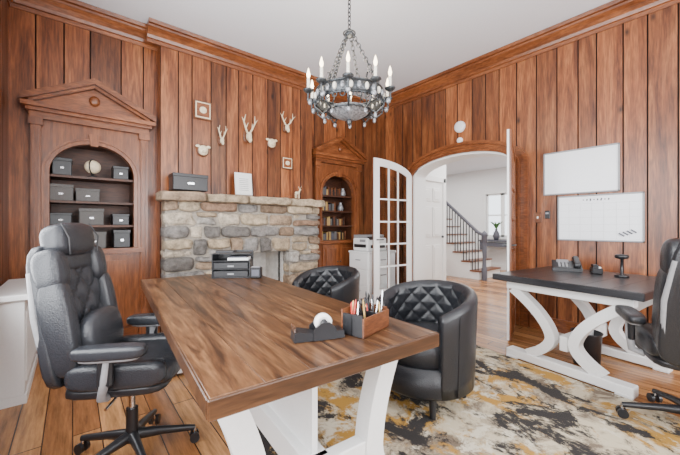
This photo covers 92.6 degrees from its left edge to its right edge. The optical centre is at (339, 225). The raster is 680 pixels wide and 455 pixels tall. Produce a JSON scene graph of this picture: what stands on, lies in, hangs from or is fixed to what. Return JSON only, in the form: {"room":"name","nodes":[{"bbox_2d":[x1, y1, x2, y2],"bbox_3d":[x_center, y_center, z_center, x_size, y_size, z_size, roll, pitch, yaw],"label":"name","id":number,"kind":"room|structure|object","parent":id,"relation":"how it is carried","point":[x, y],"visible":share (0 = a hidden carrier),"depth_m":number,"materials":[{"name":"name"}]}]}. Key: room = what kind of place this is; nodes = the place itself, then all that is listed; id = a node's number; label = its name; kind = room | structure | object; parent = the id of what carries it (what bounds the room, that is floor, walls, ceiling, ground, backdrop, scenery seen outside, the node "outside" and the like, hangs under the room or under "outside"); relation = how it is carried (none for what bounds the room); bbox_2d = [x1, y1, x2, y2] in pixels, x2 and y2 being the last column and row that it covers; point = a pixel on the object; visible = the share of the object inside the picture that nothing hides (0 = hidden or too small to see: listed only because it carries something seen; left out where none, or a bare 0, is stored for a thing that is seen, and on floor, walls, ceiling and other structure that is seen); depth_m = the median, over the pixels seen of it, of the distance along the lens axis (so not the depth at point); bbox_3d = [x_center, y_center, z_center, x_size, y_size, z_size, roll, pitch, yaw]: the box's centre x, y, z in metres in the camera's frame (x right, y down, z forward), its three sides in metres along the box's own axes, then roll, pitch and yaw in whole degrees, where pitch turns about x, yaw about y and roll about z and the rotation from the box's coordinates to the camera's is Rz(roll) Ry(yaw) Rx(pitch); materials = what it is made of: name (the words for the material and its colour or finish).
{"room":"home office","nodes":[
{"label":"home office","id":0,"kind":"room"},
{"bbox_2d":[0,0,8,285],"bbox_3d":[-0.882,-0.500,0.317,0.060,3.400,6.910,0,0,-39],"label":"wall","id":1,"kind":"structure","parent":0,"point":[4,8],"depth_m":2.78,"materials":[{"name":"brown wood"}]},
{"bbox_2d":[9,7,371,312],"bbox_3d":[-1.240,-0.500,4.458,4.750,3.400,0.060,0,0,-39],"label":"wall","id":2,"kind":"structure","parent":0,"point":[43,51],"depth_m":3.24,"materials":[{"name":"brown wood"}]},
{"bbox_2d":[9,0,157,50],"bbox_3d":[-2.505,-2.098,3.288,1.210,0.195,0.140,0,0,-39],"label":"trim","id":3,"kind":"structure","parent":2,"relation":"attached to","point":[76,13],"depth_m":3.28,"materials":[{"name":"brown wood"}]},
{"bbox_2d":[324,92,368,102],"bbox_3d":[0.071,-2.098,5.407,1.420,0.195,0.140,0,0,-39],"label":"trim","id":4,"kind":"structure","parent":2,"relation":"attached to","point":[338,99],"depth_m":5.38,"materials":[{"name":"brown wood"}]},
{"bbox_2d":[157,45,311,332],"bbox_3d":[-1.261,-0.500,4.318,2.040,3.400,0.170,0,0,-39],"label":"wall","id":5,"kind":"structure","parent":0,"point":[182,78],"depth_m":4.08,"materials":[{"name":"brown wood"}]},
{"bbox_2d":[194,99,211,120],"bbox_3d":[-1.635,-1.380,3.875,0.200,0.220,0.036,0,0,-39],"label":"framed plaque","id":6,"kind":"object","parent":5,"relation":"attached to","point":[202,110],"visible":1,"depth_m":3.86,"materials":[{"name":"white wood"}]},
{"bbox_2d":[195,144,210,156],"bbox_3d":[-1.620,-0.900,3.857,0.175,0.150,0.085,0,0,-39],"label":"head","id":7,"kind":"object","parent":5,"relation":"attached to","point":[202,150],"visible":1,"depth_m":3.85},
{"bbox_2d":[218,126,226,144],"bbox_3d":[-1.449,-1.112,3.995,0.125,0.238,0.089,0,0,-39],"label":"antler mount","id":8,"kind":"object","parent":5,"relation":"attached to","point":[221,140],"visible":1,"depth_m":3.99,"materials":[{"name":"white wood"}]},
{"bbox_2d":[147,17,318,91],"bbox_3d":[-1.162,-2.098,4.198,2.300,0.195,0.140,0,0,-39],"label":"trim","id":9,"kind":"structure","parent":5,"relation":"attached to","point":[160,33],"depth_m":3.97,"materials":[{"name":"brown wood"}]},
{"bbox_2d":[242,114,257,142],"bbox_3d":[-1.173,-1.246,4.195,0.214,0.350,0.130,0,0,-39],"label":"skull","id":10,"kind":"object","parent":5,"relation":"attached to","point":[247,134],"visible":1,"depth_m":4.18,"materials":[{"name":"white ceramic"}]},
{"bbox_2d":[266,138,276,148],"bbox_3d":[-0.925,-1.130,4.429,0.175,0.150,0.085,0,0,-39],"label":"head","id":11,"kind":"object","parent":5,"relation":"attached to","point":[271,143],"visible":1,"depth_m":4.41},
{"bbox_2d":[282,156,292,169],"bbox_3d":[-0.747,-0.890,4.606,0.170,0.170,0.036,0,0,-39],"label":"framed plaque","id":12,"kind":"object","parent":5,"relation":"attached to","point":[287,163],"visible":1,"depth_m":4.59,"materials":[{"name":"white wood"}]},
{"bbox_2d":[280,112,294,132],"bbox_3d":[-0.741,-1.451,4.567,0.243,0.280,0.104,0,0,-39],"label":"skull","id":13,"kind":"object","parent":5,"relation":"attached to","point":[286,129],"visible":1,"depth_m":4.56,"materials":[{"name":"white ceramic"}]},
{"bbox_2d":[0,270,679,454],"bbox_3d":[1.984,1.250,4.514,10.000,0.100,9.950,0,0,-39],"label":"floor","id":14,"kind":"structure","parent":0,"point":[49,423],"depth_m":2.14,"materials":[{"name":"brown wood"}]},
{"bbox_2d":[0,278,37,409],"bbox_3d":[-2.475,0.830,2.496,0.210,0.740,0.960,0,0,-39],"label":"cabinet","id":15,"kind":"object","parent":14,"relation":"on","point":[18,356],"visible":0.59,"depth_m":2.17,"materials":[{"name":"white paint"}]},
{"bbox_2d":[20,78,155,353],"bbox_3d":[-2.572,-0.128,3.394,1.060,2.655,0.510,0,0,-39],"label":"built-in bookcase","id":16,"kind":"object","parent":14,"relation":"on","point":[83,121],"visible":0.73,"depth_m":3.41,"materials":[{"name":"brown wood"}]},
{"bbox_2d":[50,212,72,224],"bbox_3d":[-2.789,-0.070,3.247,0.178,0.120,0.209,0,0,-39],"label":"storage box","id":17,"kind":"object","parent":16,"relation":"in","point":[55,218],"visible":0.68,"depth_m":3.17,"materials":[{"name":"grey fabric"}]},
{"bbox_2d":[50,183,73,200],"bbox_3d":[-2.789,-0.330,3.247,0.198,0.160,0.209,0,0,-39],"label":"storage box","id":18,"kind":"object","parent":16,"relation":"in","point":[57,191],"visible":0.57,"depth_m":3.17,"materials":[{"name":"grey fabric"}]},
{"bbox_2d":[52,157,72,174],"bbox_3d":[-2.781,-0.585,3.254,0.158,0.170,0.209,0,0,-39],"label":"storage box","id":19,"kind":"object","parent":16,"relation":"in","point":[61,166],"visible":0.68,"depth_m":3.18,"materials":[{"name":"grey fabric"}]},
{"bbox_2d":[75,188,99,201],"bbox_3d":[-2.627,-0.315,3.381,0.198,0.130,0.209,0,0,-39],"label":"storage box","id":20,"kind":"object","parent":16,"relation":"in","point":[82,194],"visible":0.9,"depth_m":3.30,"materials":[{"name":"grey fabric"}]},
{"bbox_2d":[78,208,103,224],"bbox_3d":[-2.603,-0.095,3.400,0.208,0.170,0.209,0,0,-39],"label":"storage box","id":21,"kind":"object","parent":16,"relation":"in","point":[93,216],"visible":0.9,"depth_m":3.32,"materials":[{"name":"grey fabric"}]},
{"bbox_2d":[84,159,100,176],"bbox_3d":[-2.564,-0.595,3.368,0.138,0.190,0.147,0,0,-39],"label":"globe","id":22,"kind":"object","parent":16,"relation":"on","point":[93,167],"visible":0.94,"depth_m":3.33,"materials":[{"name":"beige metal"}]},
{"bbox_2d":[93,231,106,247],"bbox_3d":[-2.588,0.145,3.413,0.208,0.170,0.209,0,0,-39],"label":"storage box","id":23,"kind":"object","parent":16,"relation":"in","point":[102,235],"visible":0.47,"depth_m":3.38,"materials":[{"name":"grey fabric"}]},
{"bbox_2d":[111,166,128,179],"bbox_3d":[-2.410,-0.570,3.559,0.148,0.140,0.209,0,0,-39],"label":"storage box","id":24,"kind":"object","parent":16,"relation":"in","point":[117,172],"visible":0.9,"depth_m":3.48,"materials":[{"name":"grey fabric"}]},
{"bbox_2d":[110,214,129,224],"bbox_3d":[-2.410,-0.070,3.559,0.158,0.120,0.209,0,0,-39],"label":"storage box","id":25,"kind":"object","parent":16,"relation":"in","point":[116,219],"visible":0.97,"depth_m":3.48,"materials":[{"name":"grey fabric"}]},
{"bbox_2d":[111,230,130,247],"bbox_3d":[-2.403,0.135,3.565,0.158,0.190,0.209,0,0,-39],"label":"storage box","id":26,"kind":"object","parent":16,"relation":"in","point":[120,238],"visible":0.99,"depth_m":3.49,"materials":[{"name":"grey fabric"}]},
{"bbox_2d":[26,223,199,454],"bbox_3d":[-1.089,0.585,1.666,0.672,1.205,0.622,0,0,-10],"label":"chair","id":27,"kind":"object","parent":14,"relation":"on","point":[76,322],"visible":0.97,"depth_m":1.47,"materials":[{"name":"grey leather"}]},
{"bbox_2d":[156,190,324,332],"bbox_3d":[-1.252,0.409,4.287,2.151,1.592,0.849,0,0,-39],"label":"stone fireplace","id":28,"kind":"object","parent":14,"relation":"on","point":[194,226],"visible":0.74,"depth_m":3.91,"materials":[{"name":"beige stone"}]},
{"bbox_2d":[168,172,207,192],"bbox_3d":[-1.693,-0.480,3.631,0.368,0.180,0.209,0,0,-39],"label":"file box","id":29,"kind":"object","parent":28,"relation":"on","point":[185,182],"visible":0.96,"depth_m":3.55,"materials":[{"name":"fabric"}]},
{"bbox_2d":[234,172,251,195],"bbox_3d":[-1.214,-0.528,4.088,0.220,0.280,0.052,0,0,-39],"label":"paper sign","id":30,"kind":"object","parent":28,"relation":"on","point":[243,181],"visible":1,"depth_m":4.07,"materials":[{"name":"paper"}]},
{"bbox_2d":[292,265,359,303],"bbox_3d":[-0.137,0.816,3.283,0.690,0.772,0.670,0,0,41],"label":"armchair","id":31,"kind":"object","parent":14,"relation":"on","point":[338,282],"visible":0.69,"depth_m":3.44,"materials":[{"name":"black leather"}]},
{"bbox_2d":[312,136,366,266],"bbox_3d":[-0.101,-0.128,5.427,1.060,2.655,0.510,0,0,-39],"label":"built-in bookcase","id":32,"kind":"object","parent":14,"relation":"on","point":[337,162],"visible":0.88,"depth_m":5.36,"materials":[{"name":"brown wood"}]},
{"bbox_2d":[322,202,335,210],"bbox_3d":[-0.241,-0.325,5.422,0.315,0.149,0.150,0,0,-39],"label":"books","id":33,"kind":"object","parent":32,"relation":"in","point":[331,206],"visible":0.41,"depth_m":5.39,"materials":[{"name":"multicoloured paper"}]},
{"bbox_2d":[322,186,340,195],"bbox_3d":[-0.208,-0.574,5.449,0.441,0.149,0.150,0,0,-39],"label":"books","id":34,"kind":"object","parent":32,"relation":"in","point":[326,190],"visible":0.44,"depth_m":5.41,"materials":[{"name":"multicoloured paper"}]},
{"bbox_2d":[322,217,344,224],"bbox_3d":[-0.180,-0.084,5.472,0.553,0.149,0.150,0,0,-39],"label":"books","id":35,"kind":"object","parent":32,"relation":"in","point":[325,220],"visible":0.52,"depth_m":5.43,"materials":[{"name":"multicoloured paper"}]},
{"bbox_2d":[322,231,345,239],"bbox_3d":[-0.153,0.157,5.494,0.542,0.146,0.150,0,0,-39],"label":"books","id":36,"kind":"object","parent":32,"relation":"in","point":[326,235],"visible":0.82,"depth_m":5.45,"materials":[{"name":"multicoloured paper"}]},
{"bbox_2d":[337,203,343,210],"bbox_3d":[0.009,-0.325,5.576,0.110,0.150,0.110,0,0,-39],"label":"vase","id":37,"kind":"object","parent":32,"relation":"on","point":[340,206],"visible":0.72,"depth_m":5.54,"materials":[{"name":"grey ceramic"}]},
{"bbox_2d":[341,188,345,195],"bbox_3d":[0.048,-0.575,5.608,0.110,0.150,0.110,0,0,-39],"label":"vase","id":38,"kind":"object","parent":32,"relation":"on","point":[343,193],"visible":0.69,"depth_m":5.57,"materials":[{"name":"white ceramic"}]},
{"bbox_2d":[349,250,372,303],"bbox_3d":[0.520,0.795,5.210,0.635,0.810,0.475,0,0,-39],"label":"filing cabinet","id":39,"kind":"object","parent":14,"relation":"on","point":[362,261],"visible":0.43,"depth_m":4.93,"materials":[{"name":"metal"}]},
{"bbox_2d":[353,234,372,250],"bbox_3d":[0.505,0.263,5.169,0.431,0.250,0.440,0,0,-39],"label":"printer","id":40,"kind":"object","parent":39,"relation":"on","point":[361,242],"visible":0.7,"depth_m":5.04,"materials":[{"name":"white paint"}]},
{"bbox_2d":[256,345,679,454],"bbox_3d":[1.012,1.194,1.528,2.400,0.012,3.235,0,0,-31],"label":"rug","id":41,"kind":"object","parent":14,"relation":"on","point":[514,406],"visible":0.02,"depth_m":1.98,"materials":[{"name":"carpet"}]},
{"bbox_2d":[141,274,438,454],"bbox_3d":[-0.611,0.812,1.995,0.906,0.749,2.260,0,0,-35],"label":"table","id":42,"kind":"object","parent":41,"relation":"on","point":[230,340],"visible":0.91,"depth_m":1.31,"materials":[{"name":"brown wood"}]},
{"bbox_2d":[212,250,252,277],"bbox_3d":[-0.925,0.325,2.817,0.310,0.220,0.236,0,0,-7],"label":"desk organizer","id":43,"kind":"object","parent":42,"relation":"on","point":[225,263],"visible":0.95,"depth_m":2.73,"materials":[{"name":"black plastic"}]},
{"bbox_2d":[250,266,261,277],"bbox_3d":[-0.705,0.388,2.735,0.090,0.095,0.072,0,0,-1],"label":"desk clock","id":44,"kind":"object","parent":42,"relation":"on","point":[255,271],"visible":1,"depth_m":2.70,"materials":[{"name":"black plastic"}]},
{"bbox_2d":[290,313,344,342],"bbox_3d":[-0.087,0.389,1.269,0.200,0.092,0.078,0,0,-19],"label":"tape dispenser","id":45,"kind":"object","parent":42,"relation":"on","point":[321,328],"visible":1,"depth_m":1.24,"materials":[{"name":"black plastic"}]},
{"bbox_2d":[341,290,388,338],"bbox_3d":[0.108,0.356,1.363,0.110,0.158,0.203,0,0,37],"label":"pen holder","id":46,"kind":"object","parent":42,"relation":"on","point":[362,319],"visible":1,"depth_m":1.31,"materials":[{"name":"brown wood"}]},
{"bbox_2d":[378,280,477,419],"bbox_3d":[0.598,0.804,2.280,0.670,0.772,0.690,0,0,-41],"label":"armchair","id":47,"kind":"object","parent":41,"relation":"on","point":[445,372],"visible":0.86,"depth_m":2.01,"materials":[{"name":"black leather"}]},
{"bbox_2d":[615,238,679,418],"bbox_3d":[2.033,0.561,1.836,0.724,1.253,0.790,0,0,29],"label":"chair","id":48,"kind":"object","parent":41,"relation":"on","point":[658,340],"visible":1,"depth_m":1.73,"materials":[{"name":"black leather"}]},
{"bbox_2d":[446,201,500,280],"bbox_3d":[2.908,-0.187,8.238,1.040,2.775,2.127,0,0,-39],"label":"staircase","id":49,"kind":"structure","parent":14,"relation":"on","point":[462,260],"depth_m":7.66,"materials":[{"name":"white paint"}]},
{"bbox_2d":[479,239,506,257],"bbox_3d":[4.229,0.790,8.789,0.350,0.820,0.800,0,0,-39],"label":"console table","id":50,"kind":"object","parent":14,"relation":"on","point":[494,243],"visible":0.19,"depth_m":8.68,"materials":[{"name":"grey wood"}]},
{"bbox_2d":[491,222,501,239],"bbox_3d":[4.232,0.129,8.792,0.314,0.502,0.319,0,0,-39],"label":"potted plant","id":51,"kind":"object","parent":50,"relation":"on","point":[496,235],"visible":0.87,"depth_m":8.74,"materials":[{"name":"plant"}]},
{"bbox_2d":[492,266,672,399],"bbox_3d":[2.147,0.820,2.846,1.050,0.759,1.076,0,0,-31],"label":"writing desk","id":52,"kind":"object","parent":14,"relation":"on","point":[635,291],"visible":0.85,"depth_m":2.65,"materials":[{"name":"white paint"}]},
{"bbox_2d":[552,256,582,271],"bbox_3d":[2.253,0.370,3.233,0.240,0.137,0.230,0,0,31],"label":"desk phone","id":53,"kind":"object","parent":52,"relation":"on","point":[574,265],"visible":1,"depth_m":3.18,"materials":[{"name":"black plastic"}]},
{"bbox_2d":[589,264,602,273],"bbox_3d":[2.382,0.398,3.022,0.080,0.080,0.120,0,0,28],"label":"card holder","id":54,"kind":"object","parent":52,"relation":"on","point":[594,269],"visible":1,"depth_m":2.98,"materials":[{"name":"black plastic"}]},
{"bbox_2d":[614,254,628,277],"bbox_3d":[2.432,0.341,2.804,0.100,0.195,0.100,0,0,-39],"label":"charging stand","id":55,"kind":"object","parent":52,"relation":"on","point":[621,257],"visible":1,"depth_m":2.79,"materials":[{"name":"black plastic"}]},
{"bbox_2d":[570,327,603,365],"bbox_3d":[2.143,1.058,2.825,0.234,0.285,0.234,0,0,-39],"label":"waste bin","id":56,"kind":"object","parent":14,"relation":"on","point":[592,344],"visible":0.48,"depth_m":2.73,"materials":[{"name":"black plastic"}]},
{"bbox_2d":[78,0,612,99],"bbox_3d":[0.832,-2.250,1.979,5.000,0.100,7.500,0,0,-39],"label":"ceiling","id":57,"kind":"structure","parent":0,"point":[419,40],"depth_m":3.55,"materials":[{"name":"paint"}]},
{"bbox_2d":[303,0,394,128],"bbox_3d":[0.080,-1.528,2.798,0.784,1.340,0.791,0,0,-39],"label":"chandelier","id":58,"kind":"object","parent":57,"relation":"hanging from","point":[348,111],"visible":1,"depth_m":2.67,"materials":[{"name":"metal"}]},
{"bbox_2d":[428,165,445,177],"bbox_3d":[1.599,-0.200,6.004,1.100,2.800,0.120,0,0,-39],"label":"wall","id":59,"kind":"structure","parent":0,"point":[441,171],"depth_m":6.18,"materials":[{"name":"paint"}]},
{"bbox_2d":[426,175,445,279],"bbox_3d":[1.697,0.140,5.948,0.860,2.120,0.087,0,0,-39],"label":"door","id":60,"kind":"structure","parent":59,"relation":"in","point":[435,186],"depth_m":6.03,"materials":[{"name":"white paint"}]},
{"bbox_2d":[446,167,506,264],"bbox_3d":[4.430,-0.200,9.033,0.120,2.800,5.680,0,0,-39],"label":"wall","id":61,"kind":"structure","parent":0,"point":[464,191],"depth_m":9.53,"materials":[{"name":"paint"}]},
{"bbox_2d":[483,189,506,238],"bbox_3d":[4.453,-0.320,8.909,0.120,1.360,1.100,0,0,-39],"label":"window","id":62,"kind":"structure","parent":61,"relation":"in","point":[502,192],"depth_m":9.11,"materials":[{"name":"white paint"}]},
{"bbox_2d":[491,264,506,269],"bbox_3d":[2.607,1.130,7.533,4.600,0.140,5.680,0,0,-39],"label":"baseboard","id":63,"kind":"structure","parent":61,"relation":"attached to","point":[503,267],"depth_m":8.91,"materials":[{"name":"white paint"}]},
{"bbox_2d":[446,156,506,174],"bbox_3d":[2.610,-1.650,7.554,4.970,0.100,5.950,0,0,-39],"label":"ceiling","id":64,"kind":"structure","parent":0,"point":[479,163],"depth_m":8.45,"materials":[{"name":"paint"}]},
{"bbox_2d":[372,3,679,331],"bbox_3d":[2.778,-0.500,3.328,0.120,3.400,6.910,0,0,-39],"label":"wall","id":65,"kind":"structure","parent":0,"point":[620,83],"depth_m":3.48,"materials":[{"name":"brown wood"}]},
{"bbox_2d":[373,157,411,303],"bbox_3d":[0.804,0.090,4.943,0.735,2.180,0.126,0,0,-31],"label":"door","id":66,"kind":"structure","parent":65,"relation":"in","point":[392,197],"depth_m":4.93,"materials":[{"name":"white paint"}]},
{"bbox_2d":[454,121,464,132],"bbox_3d":[1.671,-1.390,4.548,0.040,0.160,0.160,0,0,-39],"label":"smoke detector","id":67,"kind":"object","parent":65,"relation":"attached to","point":[459,126],"visible":1,"depth_m":4.52,"materials":[{"name":"white paint"}]},
{"bbox_2d":[413,151,506,280],"bbox_3d":[1.780,0.090,4.683,0.300,2.219,1.568,0,0,-39],"label":"trim","id":68,"kind":"structure","parent":65,"relation":"attached to","point":[419,178],"depth_m":5.20,"materials":[{"name":"white paint"}]},
{"bbox_2d":[404,140,528,327],"bbox_3d":[1.645,0.018,4.572,0.050,2.365,1.860,0,0,-39],"label":"trim","id":69,"kind":"structure","parent":65,"relation":"attached to","point":[521,157],"depth_m":3.94,"materials":[{"name":"brown wood"}]},
{"bbox_2d":[503,129,516,340],"bbox_3d":[1.927,0.090,3.650,0.126,2.180,0.695,0,0,31],"label":"door","id":70,"kind":"structure","parent":65,"relation":"in","point":[510,244],"depth_m":3.36,"materials":[{"name":"white paint"}]},
{"bbox_2d":[373,0,679,114],"bbox_3d":[2.681,-2.098,3.242,0.140,0.195,6.800,0,0,-39],"label":"trim","id":71,"kind":"structure","parent":65,"relation":"attached to","point":[611,14],"depth_m":3.73,"materials":[{"name":"brown wood"}]},
{"bbox_2d":[535,212,540,222],"bbox_3d":[2.307,-0.100,3.789,0.021,0.120,0.070,0,0,-39],"label":"light switch","id":72,"kind":"object","parent":65,"relation":"attached to","point":[537,214],"visible":1,"depth_m":3.78,"materials":[{"name":"metal"}]},
{"bbox_2d":[545,211,549,218],"bbox_3d":[2.368,-0.130,3.710,0.028,0.090,0.050,0,0,-39],"label":"wall thermostat","id":73,"kind":"object","parent":65,"relation":"attached to","point":[547,213],"visible":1,"depth_m":3.70,"materials":[{"name":"black plastic"}]},
{"bbox_2d":[530,314,624,347],"bbox_3d":[2.723,1.120,3.277,0.030,0.160,6.800,0,0,-39],"label":"baseboard","id":74,"kind":"structure","parent":65,"relation":"attached to","point":[563,326],"depth_m":3.57,"materials":[{"name":"brown wood"}]},
{"bbox_2d":[543,142,619,195],"bbox_3d":[2.560,-0.588,3.480,0.024,0.479,0.674,0,0,-39],"label":"whiteboard","id":75,"kind":"object","parent":65,"relation":"attached to","point":[594,169],"visible":1,"depth_m":3.45,"materials":[{"name":"white paint"}]},
{"bbox_2d":[558,192,644,242],"bbox_3d":[2.661,-0.085,3.355,0.026,0.484,0.714,0,0,-39],"label":"whiteboard","id":76,"kind":"object","parent":65,"relation":"attached to","point":[612,217],"visible":1,"depth_m":3.32,"materials":[{"name":"white paint"}]}
]}

